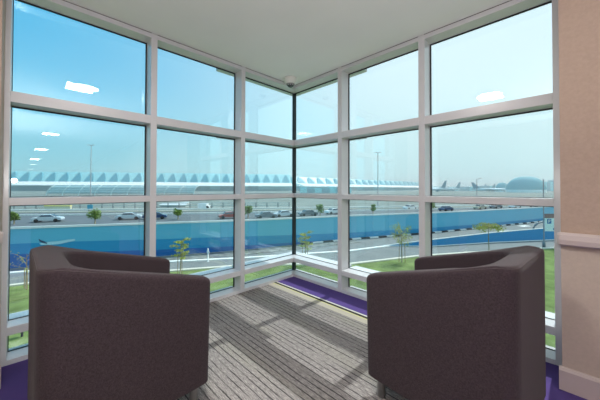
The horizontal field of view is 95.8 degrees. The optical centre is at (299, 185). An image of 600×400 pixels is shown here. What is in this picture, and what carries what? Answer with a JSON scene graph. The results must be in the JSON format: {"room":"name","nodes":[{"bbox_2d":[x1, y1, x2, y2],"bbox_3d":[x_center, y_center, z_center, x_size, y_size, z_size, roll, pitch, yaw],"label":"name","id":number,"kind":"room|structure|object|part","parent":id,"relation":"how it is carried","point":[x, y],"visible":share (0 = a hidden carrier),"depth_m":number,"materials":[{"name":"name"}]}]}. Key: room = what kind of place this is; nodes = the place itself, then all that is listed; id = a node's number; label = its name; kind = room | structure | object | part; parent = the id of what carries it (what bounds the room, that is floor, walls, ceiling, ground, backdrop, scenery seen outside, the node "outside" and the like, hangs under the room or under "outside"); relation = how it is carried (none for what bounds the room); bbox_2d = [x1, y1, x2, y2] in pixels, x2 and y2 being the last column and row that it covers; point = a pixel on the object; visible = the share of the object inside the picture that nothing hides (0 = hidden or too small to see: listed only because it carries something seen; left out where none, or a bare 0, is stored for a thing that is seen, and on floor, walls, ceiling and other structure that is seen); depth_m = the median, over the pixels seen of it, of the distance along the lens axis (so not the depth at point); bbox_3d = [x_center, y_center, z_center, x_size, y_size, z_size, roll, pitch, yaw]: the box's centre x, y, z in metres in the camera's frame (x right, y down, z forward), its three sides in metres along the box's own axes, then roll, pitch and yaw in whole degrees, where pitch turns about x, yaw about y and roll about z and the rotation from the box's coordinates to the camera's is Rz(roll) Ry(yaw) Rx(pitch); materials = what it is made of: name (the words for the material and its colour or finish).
{"room":"hotel lounge","nodes":[
{"label":"hotel lounge","id":0,"kind":"room"},
{"bbox_2d":[0,0,5,329],"bbox_3d":[-2.900,-0.112,1.239,2.079,2.845,0.550,1,-1,-45],"label":"wall","id":1,"kind":"structure","parent":0,"point":[2,2],"depth_m":1.87,"materials":[{"name":"beige paint"}]},
{"bbox_2d":[0,231,2,243],"bbox_3d":[-2.648,0.332,1.064,2.000,0.083,0.046,1,-1,-45],"label":"trim","id":2,"kind":"structure","parent":1,"relation":"attached to","point":[1,233],"depth_m":1.75,"materials":[{"name":"grey plastic"}]},
{"bbox_2d":[0,0,293,366],"bbox_3d":[-1.160,-0.083,3.194,3.315,2.845,0.314,1,-1,-45],"label":"window","id":3,"kind":"structure","parent":1,"relation":"in","point":[13,323],"depth_m":2.69,"materials":[{"name":"silver metal"}]},
{"bbox_3d":[-1.888,1.310,2.391,0.947,0.036,0.210,1,-1,-45],"label":"rail","id":4,"kind":"part","parent":3,"relation":"part of","materials":[{"name":"silver metal"}]},
{"bbox_3d":[-1.873,-1.493,2.417,0.947,0.048,0.180,1,-1,-45],"label":"head rail","id":5,"kind":"part","parent":3,"relation":"part of","materials":[{"name":"silver metal"}]},
{"bbox_3d":[-1.147,-1.482,3.134,0.979,0.048,0.180,1,-1,-45],"label":"head rail","id":6,"kind":"part","parent":3,"relation":"part of","materials":[{"name":"silver metal"}]},
{"bbox_3d":[-0.945,-1.477,3.516,0.270,0.048,0.080,1,-1,-45],"label":"trim","id":7,"kind":"part","parent":3,"relation":"part of","materials":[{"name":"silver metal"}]},
{"bbox_3d":[-1.163,1.321,3.108,0.979,0.036,0.210,1,-1,-45],"label":"rail","id":8,"kind":"part","parent":3,"relation":"part of","materials":[{"name":"silver metal"}]},
{"bbox_3d":[-0.397,1.332,3.865,1.059,0.036,0.210,1,-1,-45],"label":"rail","id":9,"kind":"part","parent":3,"relation":"part of","materials":[{"name":"silver metal"}]},
{"bbox_3d":[-0.391,-1.470,3.937,1.109,0.048,0.260,1,-1,-45],"label":"head rail","id":10,"kind":"part","parent":3,"relation":"part of","materials":[{"name":"silver metal"}]},
{"bbox_2d":[65,0,509,84],"bbox_3d":[10.080,-1.727,-9.613,5.260,0.150,34.260,1,-1,-45],"label":"ceiling","id":11,"kind":"structure","parent":0,"point":[305,40],"depth_m":2.55,"materials":[{"name":"paint"}]},
{"bbox_2d":[284,76,296,87],"bbox_3d":[-0.134,-1.432,3.789,0.184,0.128,0.184,1,-1,-45],"label":"security camera","id":12,"kind":"object","parent":11,"relation":"attached to","point":[290,81],"visible":1,"depth_m":3.73,"materials":[{"name":"white plastic"}]},
{"bbox_2d":[0,276,586,399],"bbox_3d":[10.075,1.253,-9.652,5.260,0.120,34.260,1,-1,-45],"label":"floor","id":13,"kind":"structure","parent":0,"point":[292,338],"depth_m":2.14,"materials":[{"name":"carpet"}]},
{"bbox_2d":[27,245,209,399],"bbox_3d":[-1.071,0.842,1.628,0.712,0.955,0.778,-1,-1,43],"label":"armchair","id":14,"kind":"object","parent":13,"relation":"on","point":[102,325],"visible":1,"depth_m":1.34,"materials":[{"name":"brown fabric"}]},
{"bbox_3d":[-0.643,1.240,1.639,0.052,0.160,0.052,-1,-1,43],"label":"leg","id":15,"kind":"part","parent":14,"relation":"part of","materials":[{"name":"silver metal"}]},
{"bbox_2d":[367,245,545,399],"bbox_3d":[0.941,0.846,1.670,0.712,0.955,0.778,1,-1,-40],"label":"armchair","id":16,"kind":"object","parent":13,"relation":"on","point":[470,325],"visible":1,"depth_m":1.38,"materials":[{"name":"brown fabric"}]},
{"bbox_3d":[0.513,1.243,1.704,0.052,0.160,0.052,1,-1,-40],"label":"leg","id":17,"kind":"part","parent":16,"relation":"part of","materials":[{"name":"silver metal"}]},
{"bbox_2d":[558,0,599,377],"bbox_3d":[12.852,-0.217,-9.091,0.550,2.845,31.131,1,-1,-45],"label":"wall","id":18,"kind":"structure","parent":0,"point":[579,20],"depth_m":1.72,"materials":[{"name":"beige paint"}]},
{"bbox_2d":[292,0,561,365],"bbox_3d":[0.946,-0.079,3.199,0.314,2.845,3.265,1,-1,-45],"label":"window","id":19,"kind":"structure","parent":18,"relation":"in","point":[425,121],"depth_m":2.74,"materials":[{"name":"silver metal"}]},
{"bbox_3d":[-0.090,-1.055,4.272,0.044,0.773,0.044,1,-1,-45],"label":"corner post","id":20,"kind":"part","parent":19,"relation":"part of","materials":[{"name":"black metal"}]},
{"bbox_3d":[-0.091,-0.230,4.261,0.044,0.714,0.044,1,-1,-45],"label":"corner post","id":21,"kind":"part","parent":19,"relation":"part of","materials":[{"name":"black metal"}]},
{"bbox_3d":[-0.093,0.632,4.250,0.044,0.895,0.044,1,-1,-45],"label":"corner post","id":22,"kind":"part","parent":19,"relation":"part of","materials":[{"name":"black metal"}]},
{"bbox_3d":[-0.094,1.230,4.242,0.044,0.178,0.044,1,-1,-45],"label":"corner post","id":23,"kind":"part","parent":19,"relation":"part of","materials":[{"name":"black metal"}]},
{"bbox_3d":[0.197,-1.469,3.945,0.260,0.048,1.075,1,-1,-45],"label":"head rail","id":24,"kind":"part","parent":19,"relation":"part of","materials":[{"name":"silver metal"}]},
{"bbox_3d":[0.192,1.333,3.873,0.210,0.036,1.025,1,-1,-45],"label":"rail","id":25,"kind":"part","parent":19,"relation":"part of","materials":[{"name":"silver metal"}]},
{"bbox_3d":[0.931,1.325,3.125,0.210,0.036,0.957,1,-1,-45],"label":"rail","id":26,"kind":"part","parent":19,"relation":"part of","materials":[{"name":"silver metal"}]},
{"bbox_3d":[0.734,-1.474,3.530,0.080,0.048,0.270,1,-1,-45],"label":"trim","id":27,"kind":"part","parent":19,"relation":"part of","materials":[{"name":"silver metal"}]},
{"bbox_3d":[0.926,-1.478,3.151,0.180,0.048,0.957,1,-1,-45],"label":"head rail","id":28,"kind":"part","parent":19,"relation":"part of","materials":[{"name":"silver metal"}]},
{"bbox_3d":[1.632,-1.486,2.436,0.180,0.048,0.932,1,-1,-45],"label":"head rail","id":29,"kind":"part","parent":19,"relation":"part of","materials":[{"name":"silver metal"}]},
{"bbox_3d":[1.638,1.317,2.409,0.210,0.036,0.932,1,-1,-45],"label":"rail","id":30,"kind":"part","parent":19,"relation":"part of","materials":[{"name":"silver metal"}]},
{"bbox_2d":[557,232,599,249],"bbox_3d":[4.200,0.322,-0.764,0.046,0.083,7.148,1,-1,-45],"label":"trim","id":31,"kind":"structure","parent":18,"relation":"attached to","point":[589,241],"depth_m":1.69,"materials":[{"name":"grey plastic"}]},
{"bbox_2d":[559,365,599,399],"bbox_3d":[11.235,1.146,-7.882,0.022,0.145,27.146,1,-1,-45],"label":"baseboard","id":32,"kind":"structure","parent":18,"relation":"attached to","point":[583,385],"depth_m":1.70,"materials":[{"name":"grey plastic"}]},
{"label":"outside","id":33,"kind":"structure","parent":0,"visible":0},
{"bbox_2d":[10,190,553,268],"bbox_3d":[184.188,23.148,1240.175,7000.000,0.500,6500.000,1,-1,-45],"label":"ground","id":34,"kind":"structure","parent":33,"point":[300,202],"depth_m":144.97,"materials":[{"name":"grey asphalt"}]},
{"bbox_2d":[44,205,71,208],"bbox_3d":[-74.392,6.697,83.271,7.993,1.107,0.800,0,-1,0],"label":"wall","id":35,"kind":"structure","parent":34,"relation":"on","point":[45,206],"depth_m":82.97,"materials":[{"name":"beige"}]},
{"bbox_2d":[90,145,91,204],"bbox_3d":[-77.017,-3.756,99.747,2.275,22.431,2.278,1,-1,-45],"label":"street lamp","id":36,"kind":"object","parent":34,"relation":"on","point":[90,145],"visible":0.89,"depth_m":99.59,"materials":[{"name":"silver metal"}]},
{"bbox_2d":[46,185,143,195],"bbox_3d":[-176.938,4.524,238.112,87.409,9.293,7.161,0,-1,0],"label":"shade canopy","id":37,"kind":"object","parent":34,"relation":"on","point":[55,189],"visible":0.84,"depth_m":236.58,"materials":[{"name":"white"}]},
{"bbox_3d":[-177.903,5.572,235.648,84.159,0.693,0.800,0,-1,0],"label":"rail","id":38,"kind":"part","parent":37,"relation":"part of","materials":[{"name":"white metal"}]},
{"bbox_3d":[-177.450,3.801,236.751,84.159,0.693,0.800,0,-1,0],"label":"rail","id":39,"kind":"part","parent":37,"relation":"part of","materials":[{"name":"white metal"}]},
{"bbox_3d":[-176.896,2.047,238.094,84.159,0.693,0.800,0,-1,0],"label":"rail","id":40,"kind":"part","parent":37,"relation":"part of","materials":[{"name":"white metal"}]},
{"bbox_3d":[-175.693,0.394,240.996,84.159,0.953,1.100,0,-1,0],"label":"rail","id":41,"kind":"part","parent":37,"relation":"part of","materials":[{"name":"white metal"}]},
{"bbox_2d":[11,171,291,190],"bbox_3d":[-340.026,-8.117,666.365,639.502,45.000,94.000,0,-1,-11],"label":"terminal building","id":42,"kind":"structure","parent":34,"relation":"on","point":[20,180],"depth_m":650.34,"materials":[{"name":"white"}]},
{"bbox_2d":[13,202,289,208],"bbox_3d":[-51.853,6.431,86.213,74.550,1.800,62.154,1,-1,-45],"label":"fence","id":43,"kind":"object","parent":34,"relation":"on","point":[80,205],"visible":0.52,"depth_m":87.14,"materials":[{"name":"grey metal"}]},
{"bbox_3d":[-51.853,6.106,86.217,96.723,1.050,0.120,0,-1,-5],"label":"rail","id":44,"kind":"part","parent":43,"relation":"part of","materials":[{"name":"grey metal"}]},
{"bbox_2d":[160,202,189,206],"bbox_3d":[-42.930,6.581,93.411,8.966,1.724,5.000,0,-1,0],"label":"shed","id":45,"kind":"object","parent":34,"relation":"on","point":[177,203],"visible":0.68,"depth_m":91.41,"materials":[{"name":"grey"}]},
{"bbox_2d":[156,186,198,194],"bbox_3d":[-123.127,5.035,265.105,45.811,9.186,7.161,0,-1,0],"label":"shade canopy","id":46,"kind":"object","parent":34,"relation":"on","point":[159,189],"visible":0.69,"depth_m":263.53,"materials":[{"name":"white"}]},
{"bbox_3d":[-124.091,6.071,262.641,42.561,0.693,0.800,0,-1,0],"label":"rail","id":47,"kind":"part","parent":46,"relation":"part of","materials":[{"name":"white metal"}]},
{"bbox_3d":[-123.638,4.322,263.744,42.561,0.693,0.800,0,-1,0],"label":"rail","id":48,"kind":"part","parent":46,"relation":"part of","materials":[{"name":"white metal"}]},
{"bbox_2d":[198,203,210,207],"bbox_3d":[-29.483,6.469,83.591,3.438,1.716,2.400,0,-1,0],"label":"box truck","id":49,"kind":"object","parent":34,"relation":"on","point":[200,205],"visible":0.87,"depth_m":82.40,"materials":[{"name":"white paint"}]},
{"bbox_2d":[8,249,554,348],"bbox_3d":[20.132,6.465,11.921,72.000,0.060,62.900,1,-1,-45],"label":"lawn","id":50,"kind":"structure","parent":34,"relation":"on","point":[18,295],"depth_m":18.64,"materials":[{"name":"green plant"}]},
{"bbox_2d":[10,251,29,289],"bbox_3d":[-17.008,5.223,16.998,1.606,2.418,1.681,0,-1,14],"label":"sapling","id":51,"kind":"object","parent":50,"relation":"on","point":[26,268],"visible":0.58,"depth_m":16.75,"materials":[{"name":"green plant"}]},
{"bbox_2d":[170,237,190,273],"bbox_3d":[-8.502,5.107,19.270,1.383,2.744,1.272,1,-1,-45],"label":"sapling","id":52,"kind":"object","parent":50,"relation":"on","point":[183,240],"visible":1,"depth_m":19.28,"materials":[{"name":"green plant"}]},
{"bbox_2d":[298,231,312,253],"bbox_3d":[0.418,5.116,22.178,1.419,2.836,1.389,0,-1,-5],"label":"sapling","id":53,"kind":"object","parent":50,"relation":"on","point":[302,234],"visible":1,"depth_m":22.01,"materials":[{"name":"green plant"}]},
{"bbox_2d":[389,222,412,261],"bbox_3d":[8.596,4.892,23.169,1.914,3.339,1.968,0,-1,25],"label":"sapling","id":54,"kind":"object","parent":50,"relation":"on","point":[397,228],"visible":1,"depth_m":23.07,"materials":[{"name":"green plant"}]},
{"bbox_2d":[9,247,553,286],"bbox_3d":[10.122,6.562,23.858,81.008,0.140,5.983,0,-1,-18],"label":"kerb","id":55,"kind":"object","parent":34,"relation":"on","point":[404,257],"visible":0.34,"depth_m":22.66,"materials":[{"name":"grey concrete"}]},
{"bbox_2d":[10,207,553,267],"bbox_3d":[13.663,5.161,38.353,105.673,3.284,38.432,1,-1,-45],"label":"hoarding","id":56,"kind":"object","parent":34,"relation":"on","point":[215,235],"visible":0.62,"depth_m":27.10,"materials":[{"name":"blue"}]},
{"bbox_2d":[39,239,74,244],"bbox_3d":[-19.892,4.660,22.205,2.156,0.377,0.902,1,-1,-45],"label":"print","id":57,"kind":"object","parent":56,"relation":"attached to","point":[41,241],"depth_m":22.22,"materials":[{"name":"teal"}]},
{"bbox_3d":[14.013,3.865,37.623,112.300,0.710,1.891,0,-1,-25],"label":"cap rail","id":58,"kind":"part","parent":56,"relation":"part of","materials":[{"name":"white metal"}]},
{"bbox_2d":[300,187,350,192],"bbox_3d":[39.842,7.172,429.908,79.711,9.673,20.000,0,-1,0],"label":"building","id":59,"kind":"structure","parent":34,"relation":"on","point":[302,189],"depth_m":419.89,"materials":[{"name":"teal glass"}]},
{"bbox_2d":[290,177,418,190],"bbox_3d":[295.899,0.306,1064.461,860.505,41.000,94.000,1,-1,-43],"label":"terminal building","id":60,"kind":"structure","parent":34,"relation":"on","point":[355,184],"depth_m":973.19,"materials":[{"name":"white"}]},
{"bbox_2d":[374,152,380,205],"bbox_3d":[27.188,-1.997,94.474,1.948,19.172,1.955,1,-1,-45],"label":"street lamp","id":61,"kind":"object","parent":34,"relation":"on","point":[374,152],"visible":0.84,"depth_m":94.42,"materials":[{"name":"silver metal"}]},
{"bbox_2d":[432,181,451,191],"bbox_3d":[270.985,2.117,543.106,74.550,23.625,67.200,1,-1,-29],"label":"airliner","id":62,"kind":"object","parent":34,"relation":"on","point":[442,188],"visible":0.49,"depth_m":545.91,"materials":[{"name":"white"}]},
{"bbox_2d":[442,182,465,191],"bbox_3d":[380.918,3.837,684.211,76.680,24.300,69.120,0,-1,-26],"label":"airliner","id":63,"kind":"object","parent":34,"relation":"on","point":[458,185],"visible":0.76,"depth_m":685.39,"materials":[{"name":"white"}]},
{"bbox_2d":[439,186,495,190],"bbox_3d":[546.912,10.570,909.865,229.937,17.377,20.000,0,-1,0],"label":"building","id":64,"kind":"structure","parent":34,"relation":"on","point":[467,188],"depth_m":899.83,"materials":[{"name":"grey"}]},
{"bbox_2d":[471,182,505,191],"bbox_3d":[415.285,4.192,594.687,67.450,21.375,60.800,0,-1,29],"label":"airliner","id":65,"kind":"object","parent":34,"relation":"on","point":[475,187],"visible":0.87,"depth_m":595.77,"materials":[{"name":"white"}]},
{"bbox_2d":[495,183,506,191],"bbox_3d":[462.377,4.596,619.940,26.644,21.408,26.644,0,-1,0],"label":"domed hall","id":66,"kind":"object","parent":34,"relation":"on","point":[499,185],"visible":0.67,"depth_m":612.73,"materials":[{"name":"teal"}]},
{"bbox_2d":[505,176,546,192],"bbox_3d":[432.926,-1.502,520.020,61.454,30.874,61.454,0,-1,0],"label":"domed hall","id":67,"kind":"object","parent":34,"relation":"on","point":[525,184],"visible":0.98,"depth_m":499.98,"materials":[{"name":"teal glass"}]},
{"bbox_2d":[544,180,553,190],"bbox_3d":[826.956,1.375,909.984,72.266,36.835,20.000,0,-1,0],"label":"building","id":68,"kind":"structure","parent":34,"relation":"on","point":[550,184],"depth_m":900.05,"materials":[{"name":"teal"}]},
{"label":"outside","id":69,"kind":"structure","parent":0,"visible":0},
{"bbox_2d":[10,222,553,283],"bbox_3d":[17.065,6.785,34.889,105.593,0.050,47.892,1,-1,-45],"label":"road","id":70,"kind":"structure","parent":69,"point":[392,251],"depth_m":28.06,"materials":[{"name":"grey asphalt"}]},
{"bbox_2d":[10,246,389,273],"bbox_3d":[9.145,6.644,30.197,64.521,0.100,2.980,0,-1,-21],"label":"kerb","id":71,"kind":"object","parent":70,"relation":"on","point":[249,257],"visible":0.21,"depth_m":24.31,"materials":[{"name":"white paint"}]},
{"bbox_2d":[161,240,360,260],"bbox_3d":[-5.493,6.611,26.747,27.245,0.060,2.355,0,-1,-24],"label":"gravel strip","id":72,"kind":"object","parent":70,"relation":"on","point":[276,249],"visible":0.53,"depth_m":26.90,"materials":[{"name":"grey gravel"}]},
{"bbox_2d":[301,220,544,244],"bbox_3d":[32.479,6.864,45.920,68.034,0.200,23.500,1,-1,-45],"label":"kerb","id":73,"kind":"object","parent":70,"relation":"on","point":[542,220],"visible":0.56,"depth_m":36.81,"materials":[{"name":"grey paint"}]},
{"bbox_2d":[384,228,553,246],"bbox_3d":[29.774,5.953,33.024,41.733,1.709,1.256,0,-1,-11],"label":"barrier","id":74,"kind":"object","parent":70,"relation":"on","point":[536,234],"visible":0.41,"depth_m":31.72,"materials":[{"name":"blue"}]},
{"bbox_2d":[472,222,505,249],"bbox_3d":[19.165,5.177,27.494,2.769,2.925,3.022,1,-1,-45],"label":"sapling","id":75,"kind":"object","parent":70,"relation":"on","point":[487,226],"visible":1,"depth_m":27.35,"materials":[{"name":"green plant"}]},
{"bbox_2d":[542,179,553,246],"bbox_3d":[27.425,3.045,29.588,1.896,7.391,0.266,0,-1,0],"label":"parking sign","id":76,"kind":"object","parent":70,"relation":"on","point":[549,218],"visible":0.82,"depth_m":29.54,"materials":[{"name":"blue metal"}]},
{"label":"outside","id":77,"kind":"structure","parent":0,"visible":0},
{"bbox_2d":[10,205,525,226],"bbox_3d":[12.212,7.500,90.167,176.710,0.050,109.808,1,-1,-45],"label":"road","id":78,"kind":"structure","parent":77,"point":[69,219],"depth_m":58.69,"materials":[{"name":"grey asphalt"}]},
{"bbox_2d":[11,211,20,224],"bbox_3d":[-49.513,5.593,46.899,1.843,2.411,1.857,1,-1,-45],"label":"tree","id":79,"kind":"object","parent":78,"relation":"on","point":[14,216],"visible":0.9,"depth_m":46.80,"materials":[{"name":"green plant"}]},
{"bbox_2d":[30,214,64,222],"bbox_3d":[-47.092,6.132,50.627,4.488,1.415,1.860,0,-1,-23],"label":"car","id":80,"kind":"object","parent":78,"relation":"on","point":[44,217],"visible":1,"depth_m":50.00,"materials":[{"name":"grey paint"}]},
{"bbox_2d":[86,208,101,223],"bbox_3d":[-36.029,5.407,47.431,2.322,2.846,2.405,1,-1,-45],"label":"tree","id":81,"kind":"object","parent":78,"relation":"on","point":[94,213],"visible":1,"depth_m":47.22,"materials":[{"name":"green plant"}]},
{"bbox_2d":[115,212,141,219],"bbox_3d":[-34.574,6.210,54.776,4.488,1.415,1.860,0,-1,-21],"label":"car","id":82,"kind":"object","parent":78,"relation":"on","point":[134,215],"visible":0.99,"depth_m":54.09,"materials":[{"name":"grey paint"}]},
{"bbox_2d":[142,212,167,218],"bbox_3d":[-29.745,6.230,55.577,4.488,1.415,1.860,0,-1,-21],"label":"car","id":83,"kind":"object","parent":78,"relation":"on","point":[158,214],"visible":0.59,"depth_m":55.17,"materials":[{"name":"blue paint"}]},
{"bbox_2d":[173,208,182,219],"bbox_3d":[-24.850,5.776,54.986,1.952,2.351,1.994,0,-1,-4],"label":"tree","id":84,"kind":"object","parent":78,"relation":"on","point":[176,212],"visible":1,"depth_m":54.64,"materials":[{"name":"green plant"}]},
{"bbox_2d":[217,211,232,218],"bbox_3d":[-14.974,6.278,57.141,4.488,1.415,1.860,0,-1,-26],"label":"car","id":85,"kind":"object","parent":78,"relation":"on","point":[223,215],"visible":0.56,"depth_m":56.16,"materials":[{"name":"red paint"}]},
{"bbox_2d":[245,205,252,217],"bbox_3d":[-11.037,5.612,57.651,2.314,2.799,2.375,1,-1,-45],"label":"tree","id":86,"kind":"object","parent":78,"relation":"on","point":[248,209],"visible":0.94,"depth_m":57.64,"materials":[{"name":"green plant"}]},
{"bbox_2d":[11,205,489,209],"bbox_3d":[3.623,7.347,93.470,165.935,0.330,114.641,1,-1,-45],"label":"kerb","id":87,"kind":"object","parent":78,"relation":"on","point":[433,205],"visible":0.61,"depth_m":82.53,"materials":[{"name":"white paint"}]},
{"bbox_2d":[15,205,508,212],"bbox_3d":[6.099,7.249,85.613,154.930,0.330,100.756,1,-1,-45],"label":"kerb","id":88,"kind":"object","parent":78,"relation":"on","point":[503,205],"visible":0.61,"depth_m":73.90,"materials":[{"name":"grey concrete"}]},
{"bbox_2d":[255,211,276,218],"bbox_3d":[-7.211,6.297,57.468,4.488,1.415,1.860,0,-1,-22],"label":"car","id":89,"kind":"object","parent":78,"relation":"on","point":[260,215],"visible":0.96,"depth_m":56.73,"materials":[{"name":"grey paint"}]},
{"bbox_2d":[19,206,529,215],"bbox_3d":[7.219,7.171,79.515,145.440,0.330,91.046,1,-1,-45],"label":"kerb","id":90,"kind":"object","parent":78,"relation":"on","point":[522,206],"visible":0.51,"depth_m":67.66,"materials":[{"name":"white paint"}]},
{"bbox_2d":[273,210,291,216],"bbox_3d":[-3.590,6.348,60.814,4.488,1.415,1.860,0,-1,-22],"label":"car","id":91,"kind":"object","parent":78,"relation":"on","point":[279,213],"visible":0.79,"depth_m":60.07,"materials":[{"name":"grey paint"}]},
{"bbox_2d":[298,209,317,215],"bbox_3d":[1.853,6.383,62.703,4.488,1.415,1.860,0,-1,-23],"label":"car","id":92,"kind":"object","parent":78,"relation":"on","point":[304,212],"visible":1,"depth_m":61.94,"materials":[{"name":"grey paint"}]},
{"bbox_2d":[316,204,323,215],"bbox_3d":[4.510,5.615,61.621,1.899,2.954,2.236,1,-1,-45],"label":"tree","id":93,"kind":"object","parent":78,"relation":"on","point":[319,208],"visible":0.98,"depth_m":61.38,"materials":[{"name":"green plant"}]},
{"bbox_2d":[325,208,337,213],"bbox_3d":[8.512,6.463,67.807,4.488,1.415,1.860,0,-1,-26],"label":"car","id":94,"kind":"object","parent":78,"relation":"on","point":[330,210],"visible":0.68,"depth_m":66.91,"materials":[{"name":"white paint"}]},
{"bbox_2d":[370,204,375,212],"bbox_3d":[18.392,5.913,67.968,1.756,2.579,1.544,1,-1,-45],"label":"tree","id":95,"kind":"object","parent":78,"relation":"on","point":[373,208],"visible":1,"depth_m":67.71,"materials":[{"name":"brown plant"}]},
{"bbox_2d":[403,205,416,208],"bbox_3d":[33.602,6.706,82.744,4.488,1.415,1.860,0,-1,-27],"label":"car","id":96,"kind":"object","parent":78,"relation":"on","point":[406,206],"visible":0.91,"depth_m":81.93,"materials":[{"name":"white paint"}]},
{"bbox_2d":[438,206,453,210],"bbox_3d":[41.894,6.656,77.727,4.489,1.415,1.860,0,-1,-27],"label":"car","id":97,"kind":"object","parent":78,"relation":"on","point":[445,208],"visible":0.98,"depth_m":77.02,"materials":[{"name":"blue paint"}]},
{"bbox_2d":[473,205,486,209],"bbox_3d":[55.886,6.766,84.102,4.489,1.415,1.860,0,-1,-27],"label":"car","id":98,"kind":"object","parent":78,"relation":"on","point":[479,207],"visible":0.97,"depth_m":83.27,"materials":[{"name":"beige paint"}]},
{"bbox_2d":[489,205,502,208],"bbox_3d":[64.108,6.841,88.600,4.489,1.415,1.860,0,-1,-27],"label":"car","id":99,"kind":"object","parent":78,"relation":"on","point":[490,206],"visible":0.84,"depth_m":87.81,"materials":[{"name":"grey paint"}]}
]}

